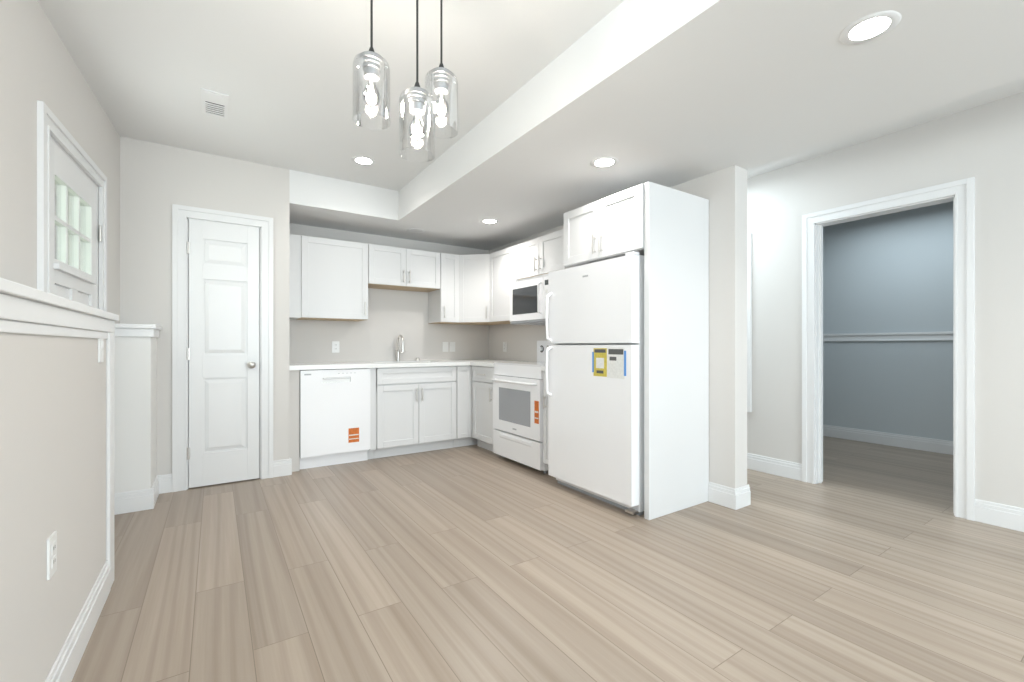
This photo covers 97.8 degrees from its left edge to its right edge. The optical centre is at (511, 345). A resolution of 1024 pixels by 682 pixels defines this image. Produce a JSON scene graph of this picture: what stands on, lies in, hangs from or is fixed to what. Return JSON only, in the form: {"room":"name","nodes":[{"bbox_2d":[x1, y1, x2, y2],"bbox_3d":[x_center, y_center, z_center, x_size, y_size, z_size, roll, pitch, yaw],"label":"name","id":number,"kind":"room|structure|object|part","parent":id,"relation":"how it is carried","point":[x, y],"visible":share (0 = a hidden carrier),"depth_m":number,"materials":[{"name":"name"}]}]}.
{"room":"kitchen","nodes":[
{"label":"kitchen","id":0,"kind":"room"},
{"bbox_2d":[0,278,161,681],"bbox_3d":[-0.650,0.469,-0.219,0.675,1.223,7.955,0,0,-34],"label":"wall","id":1,"kind":"structure","parent":0,"point":[78,435],"depth_m":1.38,"materials":[{"name":"beige paint"}]},
{"bbox_2d":[47,531,56,579],"bbox_3d":[-1.342,0.610,1.306,0.008,0.116,0.072,0,0,-34],"label":"outlet","id":2,"kind":"object","parent":1,"relation":"attached to","point":[51,554],"visible":1,"depth_m":1.29,"materials":[{"name":"white plastic"}]},
{"bbox_2d":[37,100,106,310],"bbox_3d":[-2.335,0.015,2.307,0.216,2.128,1.008,0,0,-34],"label":"trim","id":3,"kind":"structure","parent":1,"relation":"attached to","point":[49,126],"depth_m":2.00,"materials":[{"name":"white wood"}]},
{"bbox_2d":[50,138,101,307],"bbox_3d":[-2.304,0.057,2.349,0.112,2.026,0.838,0,0,-34],"label":"entry door","id":4,"kind":"structure","parent":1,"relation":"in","point":[73,231],"depth_m":2.33,"materials":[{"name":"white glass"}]},
{"bbox_2d":[98,339,103,362],"bbox_3d":[-1.712,0.010,1.864,0.011,0.116,0.072,0,0,-34],"label":"light switch","id":5,"kind":"object","parent":1,"relation":"attached to","point":[100,350],"visible":0.9,"depth_m":1.84,"materials":[{"name":"white plastic"}]},
{"bbox_2d":[0,0,1023,507],"bbox_3d":[0.449,-0.200,1.799,5.340,2.560,10.340,0,0,-34],"label":"wall","id":6,"kind":"structure","parent":0,"point":[148,184],"depth_m":3.12,"materials":[{"name":"beige paint"}]},
{"bbox_2d":[172,204,272,491],"bbox_3d":[-2.270,0.015,3.539,0.660,2.128,0.138,0,0,-34],"label":"trim","id":7,"kind":"structure","parent":6,"relation":"attached to","point":[181,214],"depth_m":3.39,"materials":[{"name":"white wood"}]},
{"bbox_2d":[187,219,258,487],"bbox_3d":[-2.241,0.058,3.476,0.487,2.028,0.107,0,0,-34],"label":"pantry door","id":8,"kind":"structure","parent":6,"relation":"in","point":[223,353],"depth_m":3.49,"materials":[{"name":"white wood"}]},
{"bbox_2d":[293,235,376,320],"bbox_3d":[-1.751,-0.642,4.436,0.672,0.756,0.346,0,0,-34],"label":"upper cabinet","id":9,"kind":"object","parent":6,"relation":"attached to","point":[332,280],"depth_m":4.26,"materials":[{"name":"white wood"}]},
{"bbox_2d":[332,341,338,352],"bbox_3d":[-1.814,0.010,4.600,0.072,0.116,0.008,0,0,-34],"label":"outlet","id":10,"kind":"object","parent":6,"relation":"attached to","point":[335,346],"visible":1,"depth_m":4.60,"materials":[{"name":"white plastic"}]},
{"bbox_2d":[377,245,432,291],"bbox_3d":[-1.198,-0.822,4.804,0.778,0.396,0.346,0,0,-34],"label":"upper cabinet","id":11,"kind":"object","parent":6,"relation":"attached to","point":[404,269],"depth_m":4.66,"materials":[{"name":"white wood"}]},
{"bbox_2d":[428,252,456,323],"bbox_3d":[-0.775,-0.642,5.062,0.332,0.756,0.383,0,0,-34],"label":"upper cabinet","id":12,"kind":"object","parent":6,"relation":"attached to","point":[442,302],"depth_m":4.94,"materials":[{"name":"white wood"}]},
{"bbox_2d":[443,342,447,351],"bbox_3d":[-0.784,0.010,5.282,0.072,0.116,0.011,0,0,-34],"label":"light switch","id":13,"kind":"object","parent":6,"relation":"attached to","point":[445,346],"visible":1,"depth_m":5.28,"materials":[{"name":"white plastic"}]},
{"bbox_2d":[450,342,454,351],"bbox_3d":[-0.709,0.010,5.332,0.072,0.116,0.011,0,0,-34],"label":"light switch","id":14,"kind":"object","parent":6,"relation":"attached to","point":[452,346],"visible":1,"depth_m":5.33,"materials":[{"name":"white plastic"}]},
{"bbox_2d":[457,254,492,324],"bbox_3d":[-0.379,-0.642,5.166,0.649,0.756,0.649,0,0,-34],"label":"upper cabinet","id":15,"kind":"object","parent":6,"relation":"attached to","point":[472,270],"depth_m":4.97,"materials":[{"name":"white wood"}]},
{"bbox_2d":[503,342,506,351],"bbox_3d":[-0.087,0.010,5.309,0.008,0.116,0.072,0,0,-34],"label":"outlet","id":16,"kind":"object","parent":6,"relation":"attached to","point":[504,346],"visible":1,"depth_m":5.30,"materials":[{"name":"white plastic"}]},
{"bbox_2d":[489,245,526,323],"bbox_3d":[0.011,-0.642,4.818,0.383,0.756,0.570,0,0,-34],"label":"upper cabinet","id":17,"kind":"object","parent":6,"relation":"attached to","point":[502,263],"depth_m":4.74,"materials":[{"name":"white wood"}]},
{"bbox_2d":[45,425,1023,681],"bbox_3d":[1.599,1.012,2.563,6.700,0.135,10.100,0,0,-34],"label":"baseboard","id":18,"kind":"structure","parent":6,"relation":"attached to","point":[67,661],"depth_m":2.94,"materials":[{"name":"white wood"}]},
{"bbox_2d":[517,230,566,279],"bbox_3d":[0.396,-0.845,4.272,0.346,0.351,0.758,0,0,-34],"label":"upper cabinet","id":19,"kind":"object","parent":6,"relation":"attached to","point":[537,257],"depth_m":4.17,"materials":[{"name":"white wood"}]},
{"bbox_2d":[510,276,547,324],"bbox_3d":[0.343,-0.417,4.235,0.466,0.402,0.758,0,0,-34],"label":"microwave","id":20,"kind":"object","parent":19,"relation":"attached to","point":[527,302],"visible":0.44,"depth_m":4.18,"materials":[{"name":"white metal"}]},
{"bbox_2d":[561,184,643,267],"bbox_3d":[0.872,-0.817,3.290,0.641,0.406,0.765,0,0,-34],"label":"upper cabinet","id":21,"kind":"object","parent":6,"relation":"attached to","point":[612,226],"depth_m":3.07,"materials":[{"name":"white wood"}]},
{"bbox_2d":[747,233,751,411],"bbox_3d":[1.874,-0.206,4.246,0.020,1.569,0.799,0,0,-34],"label":"trim","id":22,"kind":"structure","parent":6,"relation":"attached to","point":[749,235],"depth_m":3.91,"materials":[{"name":"white wood"}]},
{"bbox_2d":[802,177,974,520],"bbox_3d":[2.648,0.018,3.207,0.161,2.123,0.969,0,0,-34],"label":"trim","id":23,"kind":"structure","parent":6,"relation":"attached to","point":[959,194],"depth_m":2.91,"materials":[{"name":"white wood"}]},
{"bbox_2d":[38,0,1023,190],"bbox_3d":[1.370,-1.520,2.411,7.550,0.080,10.300,0,0,-34],"label":"ceiling","id":24,"kind":"structure","parent":0,"point":[279,73],"depth_m":2.38,"materials":[{"name":"paint"}]},
{"bbox_2d":[201,88,228,118],"bbox_3d":[-1.815,-1.474,2.732,0.136,0.012,0.320,0,0,-34],"label":"ceiling vent","id":25,"kind":"object","parent":24,"relation":"in","point":[214,103],"visible":1,"depth_m":2.71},
{"bbox_2d":[352,156,375,165],"bbox_3d":[-1.184,-1.478,3.571,0.184,0.004,0.184,0,0,-34],"label":"recessed light","id":26,"kind":"object","parent":24,"relation":"in","point":[364,160],"visible":1,"depth_m":3.56,"materials":[{"name":"white plastic"}]},
{"bbox_2d":[352,0,457,161],"bbox_3d":[-0.362,-1.077,1.602,0.387,0.806,0.197,0,0,-34],"label":"pendant light","id":27,"kind":"object","parent":24,"relation":"hanging from","point":[371,64],"visible":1,"depth_m":1.56,"materials":[{"name":"clear glass"}]},
{"bbox_3d":[-0.362,-0.853,1.602,0.387,0.358,0.197,0,0,-34],"label":"glass","id":28,"kind":"part","parent":27,"relation":"part of","materials":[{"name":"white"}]},
{"bbox_2d":[72,436,1023,681],"bbox_3d":[1.370,1.110,2.411,7.550,0.060,10.300,0,0,-34],"label":"floor","id":29,"kind":"structure","parent":0,"point":[867,562],"depth_m":2.05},
{"bbox_2d":[300,368,369,468],"bbox_3d":[-1.734,0.646,4.254,0.596,0.868,0.595,0,0,-34],"label":"dishwasher","id":30,"kind":"object","parent":29,"relation":"on","point":[334,416],"visible":0.98,"depth_m":4.00,"materials":[{"name":"white metal"}]},
{"bbox_2d":[425,365,472,448],"bbox_3d":[-0.450,0.644,5.113,0.823,0.872,0.657,0,0,-34],"label":"base cabinet","id":31,"kind":"object","parent":29,"relation":"on","point":[448,389],"depth_m":4.64,"materials":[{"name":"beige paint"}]},
{"bbox_2d":[289,359,494,369],"bbox_3d":[-1.086,0.186,4.698,2.344,0.039,0.644,0,0,-34],"label":"countertop","id":32,"kind":"structure","parent":31,"relation":"on","point":[372,364],"depth_m":4.26,"materials":[{"name":"white stone"}]},
{"bbox_2d":[395,334,419,360],"bbox_3d":[-1.121,0.020,4.917,0.279,0.290,0.193,0,0,-34],"label":"faucet","id":33,"kind":"object","parent":32,"relation":"on","point":[398,352],"visible":0.98,"depth_m":4.90,"materials":[{"name":"silver metal"}]},
{"bbox_2d":[468,360,525,366],"bbox_3d":[-0.065,0.186,4.706,0.634,0.039,0.470,0,0,-34],"label":"countertop","id":34,"kind":"structure","parent":31,"relation":"on","point":[487,363],"depth_m":4.71,"materials":[{"name":"white stone"}]},
{"bbox_2d":[473,366,544,451],"bbox_3d":[-0.061,0.644,4.733,0.596,0.872,0.509,0,0,-34],"label":"base cabinet","id":35,"kind":"object","parent":29,"relation":"on","point":[483,428],"depth_m":4.56,"materials":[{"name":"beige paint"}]},
{"bbox_2d":[491,341,555,472],"bbox_3d":[0.254,0.512,4.176,0.665,1.135,0.758,0,0,-34],"label":"range","id":36,"kind":"object","parent":29,"relation":"on","point":[518,411],"visible":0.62,"depth_m":3.98,"materials":[{"name":"white metal"}]},
{"bbox_2d":[545,251,643,515],"bbox_3d":[0.781,0.242,3.316,0.749,1.675,0.836,0,0,-34],"label":"fridge","id":37,"kind":"object","parent":29,"relation":"on","point":[594,362],"visible":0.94,"depth_m":3.03,"materials":[{"name":"white metal"}]},
{"bbox_2d":[644,181,708,519],"bbox_3d":[1.100,0.030,2.957,0.629,2.100,0.038,0,0,-34],"label":"end panel","id":38,"kind":"object","parent":29,"relation":"on","point":[676,350],"visible":1,"depth_m":2.91,"materials":[{"name":"white wood"}]},
{"bbox_2d":[289,0,1023,249],"bbox_3d":[1.186,-1.341,1.413,2.500,0.281,8.641,0,0,-34],"label":"ceiling","id":39,"kind":"structure","parent":0,"point":[669,93],"depth_m":2.25,"materials":[{"name":"paint"}]},
{"bbox_2d":[407,228,424,232],"bbox_3d":[-0.997,-1.198,4.644,0.184,0.004,0.184,0,0,-34],"label":"recessed light","id":40,"kind":"object","parent":39,"relation":"in","point":[415,230],"visible":1,"depth_m":4.64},
{"bbox_2d":[480,219,498,223],"bbox_3d":[-0.215,-1.198,4.299,0.184,0.004,0.184,0,0,-34],"label":"recessed light","id":41,"kind":"object","parent":39,"relation":"in","point":[489,221],"visible":1,"depth_m":4.30,"materials":[{"name":"white plastic"}]},
{"bbox_2d":[590,157,618,167],"bbox_3d":[0.604,-1.198,2.922,0.184,0.004,0.184,0,0,-34],"label":"recessed light","id":42,"kind":"object","parent":39,"relation":"in","point":[603,162],"visible":1,"depth_m":2.92,"materials":[{"name":"white plastic"}]},
{"bbox_2d":[839,10,900,44],"bbox_3d":[1.351,-1.198,1.690,0.184,0.004,0.184,0,0,-34],"label":"recessed light","id":43,"kind":"object","parent":39,"relation":"in","point":[870,28],"visible":1,"depth_m":1.68,"materials":[{"name":"white plastic"}]},
{"bbox_2d":[823,201,952,440],"bbox_3d":[4.301,-0.200,4.658,0.120,2.560,4.440,0,0,-34],"label":"wall","id":44,"kind":"structure","parent":0,"point":[890,273],"depth_m":4.81,"materials":[{"name":"grey paint"}]},
{"bbox_2d":[823,331,952,340],"bbox_3d":[4.240,-0.100,4.618,0.026,0.090,4.200,0,0,-34],"label":"trim","id":45,"kind":"structure","parent":44,"relation":"attached to","point":[922,336],"depth_m":4.80,"materials":[{"name":"white wood"}]}
]}

